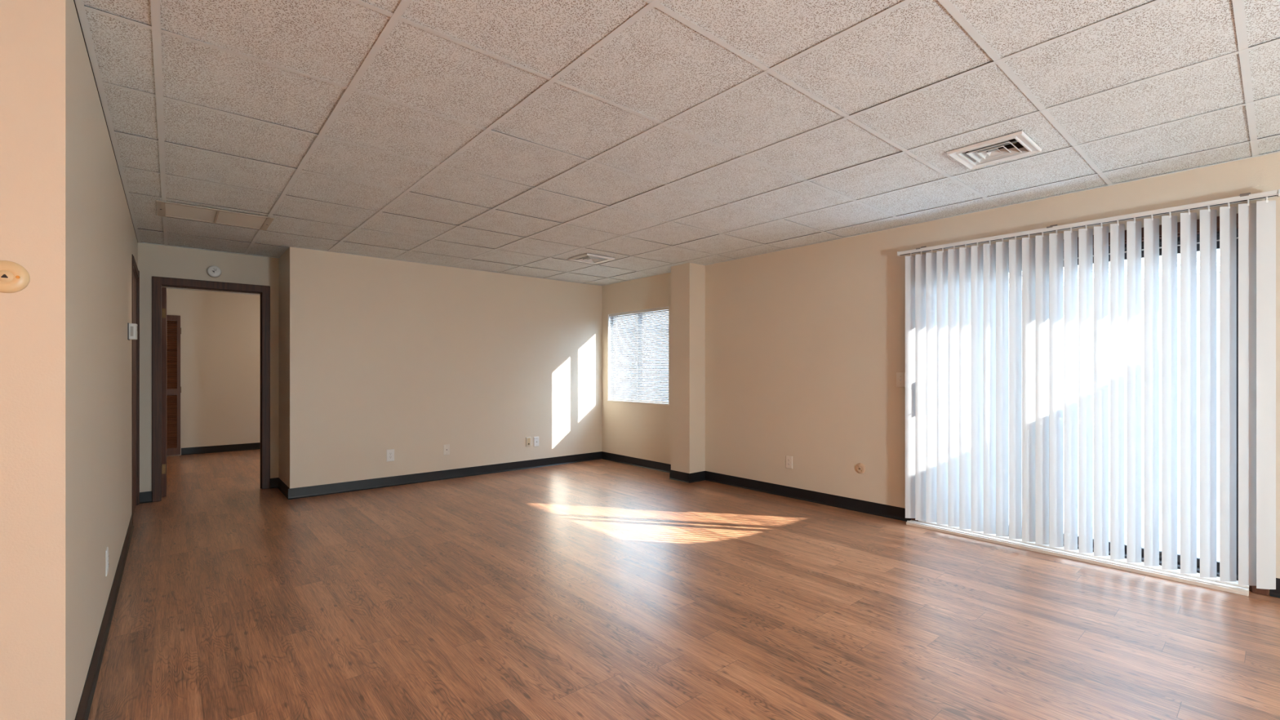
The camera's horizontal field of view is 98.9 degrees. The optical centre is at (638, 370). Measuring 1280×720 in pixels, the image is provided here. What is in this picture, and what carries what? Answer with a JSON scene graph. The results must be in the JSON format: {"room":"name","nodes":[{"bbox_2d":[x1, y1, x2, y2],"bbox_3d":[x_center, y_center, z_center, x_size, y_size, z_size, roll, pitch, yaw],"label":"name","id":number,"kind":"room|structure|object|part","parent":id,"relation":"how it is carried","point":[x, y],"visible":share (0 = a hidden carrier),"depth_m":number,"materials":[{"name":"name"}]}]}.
{"room":"empty office room","nodes":[
{"label":"empty office room","id":0,"kind":"room"},
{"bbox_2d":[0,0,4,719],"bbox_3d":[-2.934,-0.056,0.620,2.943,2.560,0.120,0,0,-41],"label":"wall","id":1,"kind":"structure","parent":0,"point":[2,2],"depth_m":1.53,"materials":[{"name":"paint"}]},
{"bbox_2d":[0,260,30,293],"bbox_3d":[-1.768,-0.263,1.526,0.091,0.091,0.016,0,0,-41],"label":"phone jack","id":2,"kind":"object","parent":1,"relation":"attached to","point":[14,277],"visible":1,"depth_m":1.53,"materials":[{"name":"plastic"}]},
{"bbox_2d":[4,0,137,719],"bbox_3d":[-3.235,-0.056,3.330,0.120,2.560,4.633,0,0,-41],"label":"wall","id":3,"kind":"structure","parent":0,"point":[68,222],"depth_m":1.60,"materials":[{"name":"paint"}]},
{"bbox_2d":[75,514,133,719],"bbox_3d":[-3.987,1.173,1.956,3.077,0.102,3.547,0,0,-41],"label":"baseboard","id":4,"kind":"structure","parent":3,"relation":"attached to","point":[87,695],"depth_m":2.40,"materials":[{"name":"black plastic"}]},
{"bbox_2d":[73,0,137,242],"bbox_3d":[-3.150,-1.181,3.325,0.002,0.007,4.513,0,0,-41],"label":"trim","id":5,"kind":"structure","parent":3,"relation":"attached to","point":[73,0],"depth_m":2.33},
{"bbox_2d":[106,546,108,576],"bbox_3d":[-2.545,0.912,2.620,0.008,0.122,0.078,0,0,-41],"label":"wall outlet","id":6,"kind":"object","parent":3,"relation":"attached to","point":[107,548],"visible":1,"depth_m":2.60,"materials":[{"name":"white plastic"}]},
{"bbox_2d":[127,323,137,340],"bbox_3d":[-3.643,-0.280,3.938,0.049,0.118,0.120,0,0,-41],"label":"thermostat","id":7,"kind":"object","parent":3,"relation":"attached to","point":[131,327],"visible":1,"depth_m":3.90,"materials":[{"name":"white plastic"}]},
{"bbox_3d":[-3.659,-0.280,3.924,0.006,0.118,0.120,0,0,-40],"label":"plate","id":8,"kind":"part","parent":7,"relation":"part of","materials":[{"name":"white plastic"}]},
{"bbox_2d":[130,326,133,336],"bbox_3d":[-3.609,-0.281,3.894,0.016,0.070,0.002,0,0,-41],"label":"vent","id":9,"kind":"object","parent":7,"relation":"attached to","point":[131,327],"depth_m":3.89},
{"bbox_2d":[132,253,139,524],"bbox_3d":[-4.338,0.154,4.631,0.132,2.145,0.977,0,0,-41],"label":"door","id":10,"kind":"structure","parent":3,"relation":"in","point":[135,279],"depth_m":4.90,"materials":[{"name":"brown wood"}]},
{"bbox_2d":[137,242,278,492],"bbox_3d":[-3.315,-0.056,6.230,6.050,2.560,0.120,0,0,-41],"label":"wall","id":11,"kind":"structure","parent":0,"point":[156,260],"depth_m":5.25,"materials":[{"name":"paint"}]},
{"bbox_2d":[139,477,278,503],"bbox_3d":[-4.196,1.173,5.389,1.093,0.102,0.014,0,0,-41],"label":"baseboard","id":12,"kind":"structure","parent":11,"relation":"attached to","point":[146,496],"depth_m":5.09,"materials":[{"name":"black plastic"}]},
{"bbox_2d":[151,275,270,502],"bbox_3d":[-4.479,0.172,5.737,0.918,2.105,0.916,0,0,-41],"label":"door frame","id":13,"kind":"structure","parent":11,"relation":"in","point":[158,293],"depth_m":5.26,"materials":[{"name":"brown wood"}]},
{"bbox_2d":[206,266,221,277],"bbox_3d":[-4.178,-0.976,5.383,0.116,0.116,0.045,0,0,-41],"label":"smoke detector","id":14,"kind":"object","parent":11,"relation":"attached to","point":[212,271],"visible":1,"depth_m":5.37,"materials":[{"name":"white plastic"}]},
{"bbox_2d":[166,288,260,456],"bbox_3d":[-4.414,-0.056,7.605,6.405,2.560,3.640,0,0,-41],"label":"wall","id":15,"kind":"structure","parent":0,"point":[220,334],"depth_m":8.22,"materials":[{"name":"paint"}]},
{"bbox_2d":[166,315,181,455],"bbox_3d":[-7.073,0.208,7.517,1.205,2.011,0.058,0,0,-41],"label":"door","id":16,"kind":"structure","parent":15,"relation":"in","point":[173,374],"depth_m":7.86,"materials":[{"name":"brown wood"}]},
{"bbox_2d":[181,442,260,455],"bbox_3d":[-4.947,1.173,9.377,4.445,0.102,0.014,0,0,-41],"label":"baseboard","id":17,"kind":"structure","parent":15,"relation":"attached to","point":[222,448],"depth_m":8.23,"materials":[{"name":"black plastic"}]},
{"bbox_2d":[278,246,601,488],"bbox_3d":[-2.150,-0.056,6.679,3.694,2.560,0.710,0,0,-41],"label":"wall","id":18,"kind":"structure","parent":0,"point":[376,356],"depth_m":6.04,"materials":[{"name":"paint"}]},
{"bbox_2d":[386,448,394,462],"bbox_3d":[-2.632,0.896,5.796,0.078,0.127,0.008,0,0,-41],"label":"wall outlet","id":19,"kind":"object","parent":18,"relation":"attached to","point":[390,453],"visible":1,"depth_m":5.79,"materials":[{"name":"white plastic"}]},
{"bbox_2d":[277,451,601,499],"bbox_3d":[-2.151,1.173,6.669,3.708,0.102,0.724,0,0,-41],"label":"baseboard","id":20,"kind":"structure","parent":18,"relation":"attached to","point":[360,485],"depth_m":6.03,"materials":[{"name":"black plastic"}]},
{"bbox_2d":[443,444,449,455],"bbox_3d":[-2.175,0.893,6.186,0.072,0.119,0.008,0,0,-41],"label":"cable plate","id":21,"kind":"object","parent":18,"relation":"attached to","point":[446,447],"visible":1,"depth_m":6.19,"materials":[{"name":"plastic"}]},
{"bbox_2d":[525,436,531,446],"bbox_3d":[-1.384,0.889,6.857,0.072,0.116,0.015,0,0,-41],"label":"plate","id":22,"kind":"object","parent":18,"relation":"attached to","point":[528,440],"visible":1,"depth_m":6.85,"materials":[{"name":"plastic"}]},
{"bbox_2d":[533,436,538,446],"bbox_3d":[-1.296,0.899,6.930,0.074,0.122,0.016,0,0,-41],"label":"cable plate","id":23,"kind":"object","parent":18,"relation":"attached to","point":[535,438],"visible":1,"depth_m":6.93,"materials":[{"name":"white plastic"}]},
{"bbox_2d":[74,0,1279,295],"bbox_3d":[-1.911,-1.195,3.200,7.850,0.030,13.350,0,0,-41],"label":"ceiling","id":24,"kind":"structure","parent":0,"point":[526,138],"depth_m":2.47,"materials":[{"name":"tile"}]},
{"bbox_2d":[155,200,274,230],"bbox_3d":[-3.224,-1.184,4.176,0.683,0.028,0.474,0,0,-41],"label":"ceiling light","id":25,"kind":"object","parent":24,"relation":"in","point":[167,209],"visible":1,"depth_m":4.16,"materials":[{"name":"white plastic"}]},
{"bbox_2d":[567,253,614,264],"bbox_3d":[-0.503,-1.222,5.751,0.355,0.115,0.355,0,0,-41],"label":"ceiling vent","id":26,"kind":"object","parent":24,"relation":"in","point":[585,258],"visible":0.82,"depth_m":5.74,"materials":[{"name":"white metal"}]},
{"bbox_2d":[946,130,1041,169],"bbox_3d":[1.903,-1.222,2.934,0.345,0.115,0.345,0,0,-41],"label":"ceiling vent","id":27,"kind":"object","parent":24,"relation":"in","point":[1017,144],"visible":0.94,"depth_m":2.94,"materials":[{"name":"white metal"}]},
{"bbox_3d":[1.903,-1.179,2.934,0.056,0.022,0.056,0,0,-40],"label":"plate","id":28,"kind":"part","parent":27,"relation":"part of","materials":[{"name":"white metal"}]},
{"bbox_2d":[88,448,1279,719],"bbox_3d":[-1.868,1.284,3.238,8.205,0.120,13.590,0,0,-41],"label":"floor","id":29,"kind":"structure","parent":0,"point":[596,589],"depth_m":2.77,"materials":[{"name":"wood"}]},
{"bbox_2d":[671,262,705,473],"bbox_3d":[0.551,-0.056,6.168,0.250,2.560,0.295,0,0,-41],"label":"wall column","id":30,"kind":"structure","parent":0,"point":[688,279],"depth_m":6.07,"materials":[{"name":"paint"}]},
{"bbox_2d":[601,152,1279,595],"bbox_3d":[1.123,-0.056,5.871,0.235,2.560,13.470,0,0,-41],"label":"wall","id":31,"kind":"structure","parent":0,"point":[805,346],"depth_m":4.99,"materials":[{"name":"paint"}]},
{"bbox_2d":[607,306,669,404],"bbox_3d":[0.014,-0.182,7.084,0.147,1.193,1.215,0,0,-41],"label":"window","id":32,"kind":"structure","parent":31,"relation":"in","point":[609,321],"depth_m":7.20,"materials":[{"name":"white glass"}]},
{"bbox_3d":[-0.012,0.407,7.061,0.077,0.016,1.215,0,0,-40],"label":"sill","id":33,"kind":"part","parent":32,"relation":"part of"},
{"bbox_2d":[608,306,668,403],"bbox_3d":[-0.017,-0.186,7.058,0.042,1.163,1.189,0,0,-41],"label":"mini blind","id":34,"kind":"object","parent":32,"relation":"attached to","point":[636,381],"visible":1,"depth_m":7.05,"materials":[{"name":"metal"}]},
{"bbox_3d":[-0.011,0.387,7.063,0.023,0.016,1.181,0,0,-40],"label":"rail","id":35,"kind":"part","parent":34,"relation":"part of","materials":[{"name":"metal"}]},
{"bbox_2d":[785,455,792,469],"bbox_3d":[1.452,0.886,5.300,0.008,0.122,0.078,0,0,-41],"label":"wall outlet","id":36,"kind":"object","parent":31,"relation":"attached to","point":[788,460],"visible":1,"depth_m":5.30,"materials":[{"name":"plastic"}]},
{"bbox_2d":[855,462,865,473],"bbox_3d":[1.919,0.847,4.747,0.016,0.091,0.091,0,0,-41],"label":"phone jack","id":37,"kind":"object","parent":31,"relation":"attached to","point":[860,468],"visible":1,"depth_m":4.74,"materials":[{"name":"paint"}]},
{"bbox_2d":[896,372,905,387],"bbox_3d":[2.143,0.076,4.484,0.018,0.122,0.074,0,0,-41],"label":"light switch","id":38,"kind":"object","parent":31,"relation":"attached to","point":[900,376],"visible":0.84,"depth_m":4.49,"materials":[{"name":"plastic"}]},
{"bbox_2d":[601,451,1279,598],"bbox_3d":[2.346,1.173,4.056,0.264,0.102,9.120,0,0,-41],"label":"baseboard","id":39,"kind":"structure","parent":31,"relation":"attached to","point":[859,505],"depth_m":5.39,"materials":[{"name":"black plastic"}]},
{"bbox_2d":[906,213,1269,595],"bbox_3d":[2.879,0.173,3.754,0.375,2.107,1.894,0,0,-41],"label":"door","id":40,"kind":"structure","parent":31,"relation":"in","point":[1233,587],"depth_m":3.34,"materials":[{"name":"white metal"}]},
{"bbox_3d":[3.126,0.209,3.546,0.030,1.933,1.038,0,0,-40],"label":"fixed panel","id":41,"kind":"part","parent":40,"relation":"part of","materials":[{"name":"brown metal"}]},
{"bbox_3d":[2.894,0.195,3.767,0.105,2.002,1.750,0,0,-40],"label":"frame","id":42,"kind":"part","parent":40,"relation":"part of","materials":[{"name":"brown metal"}]},
{"bbox_2d":[897,189,1279,589],"bbox_3d":[2.767,0.092,3.680,0.112,2.160,2.006,0,0,-41],"label":"vertical blind","id":43,"kind":"object","parent":31,"relation":"attached to","point":[991,329],"visible":1,"depth_m":3.52,"materials":[{"name":"plastic"}]},
{"label":"outside","id":44,"kind":"structure","parent":0,"visible":0},
{"bbox_2d":[1077,488,1219,560],"bbox_3d":[4.544,1.299,9.142,9.215,0.090,24.000,0,0,-41],"label":"ground","id":45,"kind":"structure","parent":44,"point":[1142,497],"depth_m":4.44,"materials":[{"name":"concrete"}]},
{"bbox_2d":[621,266,1219,506],"bbox_3d":[4.062,-1.261,9.387,4.030,5.030,19.400,0,0,-41],"label":"window glass","id":46,"kind":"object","parent":45,"relation":"on","point":[1217,267],"visible":0.02,"depth_m":5.34,"materials":[{"name":"beige"}]},
{"bbox_2d":[1093,256,1219,275],"bbox_3d":[9.495,-1.810,9.877,5.309,6.204,4.093,0,0,6],"label":"bare tree","id":47,"kind":"object","parent":45,"relation":"on","point":[1160,257],"visible":0.02,"depth_m":10.21,"materials":[{"name":"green plant"}]}
]}

